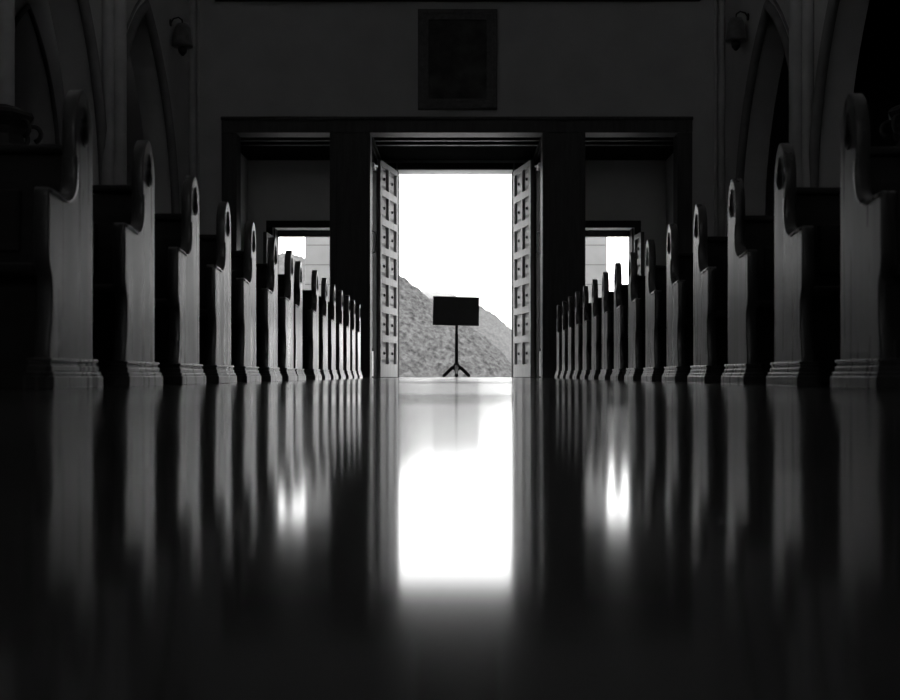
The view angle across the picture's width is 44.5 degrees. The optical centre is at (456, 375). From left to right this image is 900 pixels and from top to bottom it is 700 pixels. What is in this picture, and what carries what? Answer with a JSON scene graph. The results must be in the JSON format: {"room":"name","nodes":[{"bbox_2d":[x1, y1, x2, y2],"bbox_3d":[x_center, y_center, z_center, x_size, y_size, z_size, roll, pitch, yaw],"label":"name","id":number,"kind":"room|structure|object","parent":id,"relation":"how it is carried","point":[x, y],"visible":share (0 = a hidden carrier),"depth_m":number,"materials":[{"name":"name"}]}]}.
{"room":"church","nodes":[
{"label":"church","id":0,"kind":"room"},
{"bbox_2d":[15,0,64,143],"bbox_3d":[-7.150,-3.452,5.500,0.300,7.000,29.000,0,0,0],"label":"wall","id":1,"kind":"structure","parent":0,"point":[32,94],"depth_m":18.35,"materials":[{"name":"grey paint"}]},
{"bbox_2d":[15,4,59,143],"bbox_3d":[-6.980,-3.700,17.900,0.090,4.696,2.790,0,0,0],"label":"trim","id":2,"kind":"structure","parent":1,"relation":"in","point":[27,7],"depth_m":18.60,"materials":[{"name":"stone"}]},
{"bbox_2d":[48,0,188,212],"bbox_3d":[-5.070,-5.952,5.500,0.440,12.000,29.000,0,0,0],"label":"wall","id":3,"kind":"structure","parent":0,"point":[65,14],"depth_m":18.18,"materials":[{"name":"grey paint"}]},
{"bbox_2d":[77,0,106,184],"bbox_3d":[-4.840,-2.973,13.250,0.150,5.982,3.990,0,0,0],"label":"trim","id":4,"kind":"structure","parent":3,"relation":"attached to","point":[84,6],"depth_m":14.71,"materials":[{"name":"stone"}]},
{"bbox_2d":[127,0,179,212],"bbox_3d":[-4.840,-2.973,17.100,0.150,5.982,3.990,0,0,0],"label":"trim","id":5,"kind":"structure","parent":3,"relation":"attached to","point":[144,10],"depth_m":18.03,"materials":[{"name":"stone"}]},
{"bbox_2d":[169,17,192,55],"bbox_3d":[-4.656,-5.734,18.600,0.391,0.664,0.354,0,0,0],"label":"wall lamp","id":6,"kind":"object","parent":3,"relation":"attached to","point":[182,36],"visible":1,"depth_m":18.49,"materials":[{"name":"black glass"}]},
{"bbox_2d":[241,154,247,250],"bbox_3d":[-4.630,-2.322,22.175,0.140,4.740,3.650,0,0,0],"label":"wall","id":7,"kind":"structure","parent":0,"point":[244,162],"depth_m":23.49,"materials":[{"name":"paint"}]},
{"bbox_2d":[372,137,380,377],"bbox_3d":[-1.690,-2.292,22.175,0.180,4.680,3.630,0,0,0],"label":"wall","id":8,"kind":"structure","parent":0,"point":[375,153],"depth_m":23.23,"materials":[{"name":"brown wood"}]},
{"bbox_2d":[372,163,377,376],"bbox_3d":[-1.568,-1.996,20.995,0.134,4.059,1.150,0,0,0],"label":"door","id":9,"kind":"structure","parent":8,"relation":"in","point":[374,166],"depth_m":20.88,"materials":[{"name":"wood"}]},
{"bbox_2d":[0,378,899,699],"bbox_3d":[0.000,0.198,7.850,18.400,0.300,33.700,0,0,0],"label":"floor","id":10,"kind":"structure","parent":0,"point":[362,538],"depth_m":0.32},
{"bbox_2d":[0,0,43,143],"bbox_3d":[-4.730,-5.952,11.320,0.828,12.000,0.828,0,0,0],"label":"column","id":11,"kind":"structure","parent":10,"relation":"on","point":[16,124],"depth_m":11.23,"materials":[{"name":"stone"}]},
{"bbox_2d":[0,90,102,388],"bbox_3d":[-2.775,-0.519,4.188,2.770,1.135,0.791,0,0,0],"label":"pew","id":12,"kind":"object","parent":10,"relation":"on","point":[46,189],"visible":1,"depth_m":4.06,"materials":[{"name":"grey wood"}]},
{"bbox_2d":[102,0,126,184],"bbox_3d":[-4.730,-5.952,15.170,0.828,12.000,0.828,0,0,0],"label":"column","id":13,"kind":"structure","parent":10,"relation":"on","point":[114,12],"depth_m":15.06,"materials":[{"name":"stone"}]},
{"bbox_2d":[92,140,162,386],"bbox_3d":[-2.779,-0.519,5.083,2.770,1.135,0.791,0,0,0],"label":"pew","id":14,"kind":"object","parent":10,"relation":"on","point":[122,215],"visible":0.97,"depth_m":4.96,"materials":[{"name":"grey wood"}]},
{"bbox_2d":[154,175,205,384],"bbox_3d":[-2.778,-0.519,5.978,2.770,1.135,0.791,0,0,0],"label":"pew","id":15,"kind":"object","parent":10,"relation":"on","point":[176,235],"visible":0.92,"depth_m":5.87,"materials":[{"name":"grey wood"}]},
{"bbox_2d":[199,201,236,382],"bbox_3d":[-2.787,-0.519,6.873,2.770,1.135,0.791,0,0,0],"label":"pew","id":16,"kind":"object","parent":10,"relation":"on","point":[214,249],"visible":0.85,"depth_m":6.75,"materials":[{"name":"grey wood"}]},
{"bbox_2d":[231,221,260,381],"bbox_3d":[-2.791,-0.519,7.768,2.770,1.135,0.791,0,0,0],"label":"pew","id":17,"kind":"object","parent":10,"relation":"on","point":[243,263],"visible":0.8,"depth_m":7.65,"materials":[{"name":"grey wood"}]},
{"bbox_2d":[256,237,281,381],"bbox_3d":[-2.783,-0.519,8.663,2.770,1.135,0.791,0,0,0],"label":"pew","id":18,"kind":"object","parent":10,"relation":"on","point":[266,274],"visible":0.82,"depth_m":8.56,"materials":[{"name":"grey wood"}]},
{"bbox_2d":[278,250,297,380],"bbox_3d":[-2.789,-0.519,9.558,2.770,1.135,0.791,0,0,0],"label":"pew","id":19,"kind":"object","parent":10,"relation":"on","point":[286,280],"visible":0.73,"depth_m":9.43,"materials":[{"name":"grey wood"}]},
{"bbox_2d":[294,261,305,380],"bbox_3d":[-2.837,-0.519,10.453,2.770,1.135,0.791,0,0,0],"label":"pew","id":20,"kind":"object","parent":10,"relation":"on","point":[298,265],"visible":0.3,"depth_m":10.36,"materials":[{"name":"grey wood"}]},
{"bbox_2d":[302,270,321,379],"bbox_3d":[-2.794,-0.519,11.348,2.770,1.135,0.791,0,0,0],"label":"pew","id":21,"kind":"object","parent":10,"relation":"on","point":[310,298],"visible":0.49,"depth_m":11.24,"materials":[{"name":"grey wood"}]},
{"bbox_2d":[319,278,330,379],"bbox_3d":[-2.804,-0.519,12.243,2.770,1.135,0.791,0,0,0],"label":"pew","id":22,"kind":"object","parent":10,"relation":"on","point":[323,299],"visible":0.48,"depth_m":12.12,"materials":[{"name":"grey wood"}]},
{"bbox_2d":[328,284,338,378],"bbox_3d":[-2.814,-0.519,13.138,2.770,1.135,0.791,0,0,0],"label":"pew","id":23,"kind":"object","parent":10,"relation":"on","point":[332,297],"visible":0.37,"depth_m":13.03,"materials":[{"name":"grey wood"}]},
{"bbox_2d":[336,290,345,378],"bbox_3d":[-2.818,-0.519,14.033,2.770,1.135,0.791,0,0,0],"label":"pew","id":24,"kind":"object","parent":10,"relation":"on","point":[339,308],"visible":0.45,"depth_m":13.94,"materials":[{"name":"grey wood"}]},
{"bbox_2d":[343,295,351,378],"bbox_3d":[-2.816,-0.519,14.928,2.770,1.135,0.791,0,0,0],"label":"pew","id":25,"kind":"object","parent":10,"relation":"on","point":[346,313],"visible":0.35,"depth_m":14.81,"materials":[{"name":"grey wood"}]},
{"bbox_2d":[350,300,357,378],"bbox_3d":[-2.826,-0.519,15.823,2.770,1.135,0.791,0,0,0],"label":"pew","id":26,"kind":"object","parent":10,"relation":"on","point":[352,307],"visible":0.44,"depth_m":15.66,"materials":[{"name":"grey wood"}]},
{"bbox_2d":[355,304,362,378],"bbox_3d":[-2.830,-0.519,16.718,2.770,1.135,0.791,0,0,0],"label":"pew","id":27,"kind":"object","parent":10,"relation":"on","point":[358,315],"visible":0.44,"depth_m":16.47,"materials":[{"name":"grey wood"}]},
{"bbox_2d":[433,296,478,376],"bbox_3d":[-0.020,-0.812,23.099,0.982,1.712,0.363,0,0,0],"label":"music stand","id":28,"kind":"object","parent":10,"relation":"on","point":[447,310],"visible":1,"depth_m":23.15,"materials":[{"name":"black metal"}]},
{"bbox_2d":[554,305,561,377],"bbox_3d":[2.902,-0.519,17.005,2.770,1.135,0.721,0,0,0],"label":"pew","id":29,"kind":"object","parent":10,"relation":"on","point":[559,319],"visible":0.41,"depth_m":16.77,"materials":[{"name":"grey wood"}]},
{"bbox_2d":[560,301,567,378],"bbox_3d":[2.899,-0.519,16.093,2.770,1.135,0.721,0,0,0],"label":"pew","id":30,"kind":"object","parent":10,"relation":"on","point":[564,304],"visible":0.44,"depth_m":15.95,"materials":[{"name":"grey wood"}]},
{"bbox_2d":[566,297,574,378],"bbox_3d":[2.897,-0.519,15.181,2.770,1.135,0.721,0,0,0],"label":"pew","id":31,"kind":"object","parent":10,"relation":"on","point":[571,315],"visible":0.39,"depth_m":15.07,"materials":[{"name":"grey wood"}]},
{"bbox_2d":[572,292,582,378],"bbox_3d":[2.894,-0.519,14.269,2.770,1.135,0.721,0,0,0],"label":"pew","id":32,"kind":"object","parent":10,"relation":"on","point":[578,310],"visible":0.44,"depth_m":14.09,"materials":[{"name":"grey wood"}]},
{"bbox_2d":[580,286,591,378],"bbox_3d":[2.891,-0.519,13.357,2.770,1.135,0.721,0,0,0],"label":"pew","id":33,"kind":"object","parent":10,"relation":"on","point":[587,307],"visible":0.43,"depth_m":13.23,"materials":[{"name":"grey wood"}]},
{"bbox_2d":[589,279,601,379],"bbox_3d":[2.888,-0.519,12.445,2.770,1.135,0.721,0,0,0],"label":"pew","id":34,"kind":"object","parent":10,"relation":"on","point":[596,302],"visible":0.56,"depth_m":12.27,"materials":[{"name":"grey wood"}]},
{"bbox_2d":[599,272,613,379],"bbox_3d":[2.885,-0.519,11.533,2.770,1.135,0.721,0,0,0],"label":"pew","id":35,"kind":"object","parent":10,"relation":"on","point":[607,296],"visible":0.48,"depth_m":11.41,"materials":[{"name":"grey wood"}]},
{"bbox_2d":[610,263,627,379],"bbox_3d":[2.883,-0.519,10.621,2.770,1.135,0.721,0,0,0],"label":"pew","id":36,"kind":"object","parent":10,"relation":"on","point":[620,290],"visible":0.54,"depth_m":10.47,"materials":[{"name":"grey wood"}]},
{"bbox_2d":[624,252,644,380],"bbox_3d":[2.880,-0.519,9.709,2.770,1.135,0.721,0,0,0],"label":"pew","id":37,"kind":"object","parent":10,"relation":"on","point":[636,284],"visible":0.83,"depth_m":9.60,"materials":[{"name":"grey wood"}]},
{"bbox_2d":[641,239,666,381],"bbox_3d":[2.877,-0.519,8.797,2.770,1.135,0.721,0,0,0],"label":"pew","id":38,"kind":"object","parent":10,"relation":"on","point":[655,275],"visible":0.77,"depth_m":8.70,"materials":[{"name":"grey wood"}]},
{"bbox_2d":[662,224,692,381],"bbox_3d":[2.874,-0.519,7.885,2.770,1.135,0.721,0,0,0],"label":"pew","id":39,"kind":"object","parent":10,"relation":"on","point":[679,265],"visible":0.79,"depth_m":7.75,"materials":[{"name":"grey wood"}]},
{"bbox_2d":[688,204,727,382],"bbox_3d":[2.871,-0.519,6.973,2.770,1.135,0.721,0,0,0],"label":"pew","id":40,"kind":"object","parent":10,"relation":"on","point":[710,253],"visible":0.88,"depth_m":6.85,"materials":[{"name":"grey wood"}]},
{"bbox_2d":[721,178,773,384],"bbox_3d":[2.869,-0.519,6.061,2.770,1.135,0.721,0,0,0],"label":"pew","id":41,"kind":"object","parent":10,"relation":"on","point":[750,238],"visible":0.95,"depth_m":5.94,"materials":[{"name":"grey wood"}]},
{"bbox_2d":[789,0,813,186],"bbox_3d":[4.730,-5.952,15.100,0.828,12.000,0.828,0,0,0],"label":"column","id":42,"kind":"structure","parent":10,"relation":"on","point":[801,12],"depth_m":14.99,"materials":[{"name":"stone"}]},
{"bbox_2d":[766,143,840,385],"bbox_3d":[2.866,-0.519,5.149,2.770,1.135,0.721,0,0,0],"label":"pew","id":43,"kind":"object","parent":10,"relation":"on","point":[807,220],"visible":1,"depth_m":5.05,"materials":[{"name":"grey wood"}]},
{"bbox_2d":[830,93,899,388],"bbox_3d":[2.863,-0.519,4.237,2.770,1.135,0.721,0,0,0],"label":"pew","id":44,"kind":"object","parent":10,"relation":"on","point":[870,176],"visible":1,"depth_m":4.13,"materials":[{"name":"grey wood"}]},
{"bbox_2d":[878,104,899,146],"bbox_3d":[4.730,-5.952,11.100,0.828,12.000,0.828,0,0,0],"label":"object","id":45,"kind":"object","parent":10,"relation":"on","point":[894,112],"depth_m":11.08,"materials":[{"name":"stone"}]},
{"bbox_2d":[248,160,665,377],"bbox_3d":[0.000,-4.302,24.240,18.000,9.300,0.480,0,0,0],"label":"wall","id":46,"kind":"structure","parent":0,"point":[278,190],"depth_m":24.00,"materials":[{"name":"paint"}]},
{"bbox_2d":[263,232,272,263],"bbox_3d":[-4.047,-1.498,23.602,0.076,3.068,0.722,0,0,2],"label":"door","id":47,"kind":"structure","parent":46,"relation":"in","point":[266,235],"depth_m":23.24,"materials":[{"name":"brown wood"}]},
{"bbox_2d":[266,221,329,273],"bbox_3d":[-3.225,-1.662,24.220,1.870,3.420,0.520,0,0,0],"label":"door frame","id":48,"kind":"structure","parent":46,"relation":"attached to","point":[270,225],"depth_m":23.98,"materials":[{"name":"black wood"}]},
{"bbox_2d":[397,170,513,376],"bbox_3d":[-0.035,-2.210,24.235,2.548,4.514,0.510,0,0,0],"label":"lining","id":49,"kind":"object","parent":46,"relation":"attached to","point":[397,170],"visible":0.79,"depth_m":24.08,"materials":[{"name":"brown wood"}]},
{"bbox_2d":[377,160,397,376],"bbox_3d":[-1.462,-2.198,23.283,0.077,4.468,1.382,0,0,12],"label":"door","id":50,"kind":"structure","parent":49,"relation":"attached to","point":[387,177],"depth_m":23.22,"materials":[{"name":"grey wood"}]},
{"bbox_2d":[513,160,533,376],"bbox_3d":[1.399,-2.198,23.284,0.077,4.468,1.382,0,0,-12],"label":"door","id":51,"kind":"structure","parent":49,"relation":"attached to","point":[523,177],"depth_m":23.23,"materials":[{"name":"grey wood"}]},
{"bbox_2d":[379,163,534,377],"bbox_3d":[0.000,-2.287,23.970,3.380,4.670,0.060,0,0,0],"label":"panelling","id":52,"kind":"object","parent":46,"relation":"attached to","point":[400,166],"visible":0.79,"depth_m":23.94,"materials":[{"name":"black wood"}]},
{"bbox_2d":[585,221,640,252],"bbox_3d":[3.150,-1.662,24.220,1.720,3.420,0.520,0,0,0],"label":"door frame","id":53,"kind":"structure","parent":46,"relation":"attached to","point":[636,225],"depth_m":23.98,"materials":[{"name":"black wood"}]},
{"bbox_2d":[634,232,643,275],"bbox_3d":[3.902,-1.498,23.603,0.076,3.068,0.722,0,0,-3],"label":"door","id":54,"kind":"structure","parent":46,"relation":"in","point":[638,238],"depth_m":23.36,"materials":[{"name":"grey wood"}]},
{"bbox_2d":[241,146,672,159],"bbox_3d":[0.000,-4.767,22.175,9.400,0.150,3.650,0,0,0],"label":"ceiling","id":55,"kind":"structure","parent":0,"point":[249,152],"depth_m":23.16,"materials":[{"name":"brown wood"}]},
{"bbox_2d":[241,141,672,145],"bbox_3d":[0.000,-4.652,22.075,9.110,0.080,0.110,0,0,0],"label":"beam","id":56,"kind":"structure","parent":55,"relation":"attached to","point":[243,143],"depth_m":22.02,"materials":[{"name":"black wood"}]},
{"bbox_2d":[240,137,673,140],"bbox_3d":[0.000,-4.652,21.655,9.110,0.080,0.110,0,0,0],"label":"beam","id":57,"kind":"structure","parent":55,"relation":"attached to","point":[242,138],"depth_m":21.60,"materials":[{"name":"black wood"}]},
{"bbox_2d":[127,0,788,252],"bbox_3d":[0.000,-5.952,20.175,18.000,12.000,0.350,0,0,0],"label":"wall","id":58,"kind":"structure","parent":0,"point":[258,58],"depth_m":20.00,"materials":[{"name":"grey paint"}]},
{"bbox_2d":[189,0,199,233],"bbox_3d":[-4.766,-5.952,19.935,0.188,12.000,0.130,0,0,0],"label":"trim","id":59,"kind":"structure","parent":58,"relation":"attached to","point":[191,2],"depth_m":19.90,"materials":[{"name":"stone"}]},
{"bbox_2d":[221,116,692,377],"bbox_3d":[0.000,-2.320,20.130,8.560,4.735,0.460,0,0,0],"label":"trim","id":60,"kind":"structure","parent":58,"relation":"attached to","point":[562,137],"depth_m":19.95,"materials":[{"name":"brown wood"}]},
{"bbox_2d":[418,9,496,109],"bbox_3d":[0.010,-5.732,19.957,1.440,1.820,0.084,0,0,0],"label":"painting","id":61,"kind":"object","parent":58,"relation":"attached to","point":[457,48],"visible":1,"depth_m":19.97,"materials":[{"name":"paint"}]},
{"bbox_2d":[215,0,699,0],"bbox_3d":[0.010,-6.972,19.880,8.820,0.360,0.240,0,0,0],"label":"crown molding","id":62,"kind":"structure","parent":58,"relation":"attached to","point":[215,0],"depth_m":19.93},
{"bbox_2d":[714,0,724,235],"bbox_3d":[4.766,-5.952,19.935,0.188,12.000,0.130,0,0,0],"label":"trim","id":63,"kind":"structure","parent":58,"relation":"attached to","point":[721,2],"depth_m":19.89,"materials":[{"name":"stone"}]},
{"bbox_2d":[533,137,540,377],"bbox_3d":[1.690,-2.292,22.175,0.180,4.680,3.630,0,0,0],"label":"wall","id":64,"kind":"structure","parent":0,"point":[537,156],"depth_m":23.52,"materials":[{"name":"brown wood"}]},
{"bbox_2d":[535,163,540,376],"bbox_3d":[1.543,-1.996,20.995,0.134,4.059,1.150,0,0,0],"label":"door","id":65,"kind":"structure","parent":64,"relation":"in","point":[538,166],"depth_m":20.80,"materials":[{"name":"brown wood"}]},
{"bbox_2d":[666,154,672,264],"bbox_3d":[4.630,-2.322,22.175,0.140,4.740,3.650,0,0,0],"label":"wall","id":66,"kind":"structure","parent":0,"point":[669,162],"depth_m":23.60,"materials":[{"name":"paint"}]},
{"bbox_2d":[725,0,869,235],"bbox_3d":[5.070,-5.952,5.500,0.440,12.000,29.000,0,0,0],"label":"wall","id":67,"kind":"structure","parent":0,"point":[851,14],"depth_m":18.00,"materials":[{"name":"grey paint"}]},
{"bbox_2d":[725,11,748,50],"bbox_3d":[4.656,-5.734,18.300,0.391,0.664,0.354,0,0,0],"label":"wall lamp","id":68,"kind":"object","parent":67,"relation":"attached to","point":[736,33],"visible":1,"depth_m":18.19,"materials":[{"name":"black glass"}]},
{"bbox_2d":[736,0,788,183],"bbox_3d":[4.840,-2.973,17.100,0.150,5.982,3.990,0,0,0],"label":"trim","id":69,"kind":"structure","parent":67,"relation":"attached to","point":[769,10],"depth_m":17.80,"materials":[{"name":"stone"}]},
{"bbox_2d":[809,0,839,186],"bbox_3d":[4.840,-2.973,13.100,0.150,5.982,3.990,0,0,0],"label":"trim","id":70,"kind":"structure","parent":67,"relation":"attached to","point":[832,6],"depth_m":14.63,"materials":[{"name":"stone"}]},
{"bbox_2d":[854,0,899,146],"bbox_3d":[7.150,-3.452,5.500,0.300,7.000,29.000,0,0,0],"label":"wall","id":71,"kind":"structure","parent":0,"point":[877,78],"depth_m":18.18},
{"label":"outside","id":72,"kind":"structure","parent":0,"visible":0},
{"bbox_3d":[0.000,0.723,52.350,60.000,1.050,55.300,0,0,0],"label":"ground","id":73,"kind":"structure","parent":72,"visible":0},
{"bbox_2d":[305,237,329,301],"bbox_3d":[-2.935,-2.727,28.600,2.070,5.850,1.400,0,0,0],"label":"stone pier","id":74,"kind":"structure","parent":73,"relation":"on","point":[317,249],"depth_m":28.00,"materials":[{"name":"white stone"}]},
{"bbox_2d":[585,237,606,302],"bbox_3d":[2.910,-2.727,28.600,2.020,5.850,1.400,0,0,0],"label":"stone pier","id":75,"kind":"structure","parent":73,"relation":"on","point":[595,247],"depth_m":28.00,"materials":[{"name":"white stone"}]},
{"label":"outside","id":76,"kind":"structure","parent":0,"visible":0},
{"bbox_2d":[279,253,511,362],"bbox_3d":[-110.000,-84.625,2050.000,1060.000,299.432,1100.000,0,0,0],"label":"hillside","id":77,"kind":"structure","parent":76,"point":[496,331],"depth_m":1998.31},
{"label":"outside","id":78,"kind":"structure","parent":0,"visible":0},
{"bbox_2d":[399,275,511,376],"bbox_3d":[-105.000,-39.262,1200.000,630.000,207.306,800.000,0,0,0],"label":"hillside","id":79,"kind":"structure","parent":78,"point":[426,349],"depth_m":1121.50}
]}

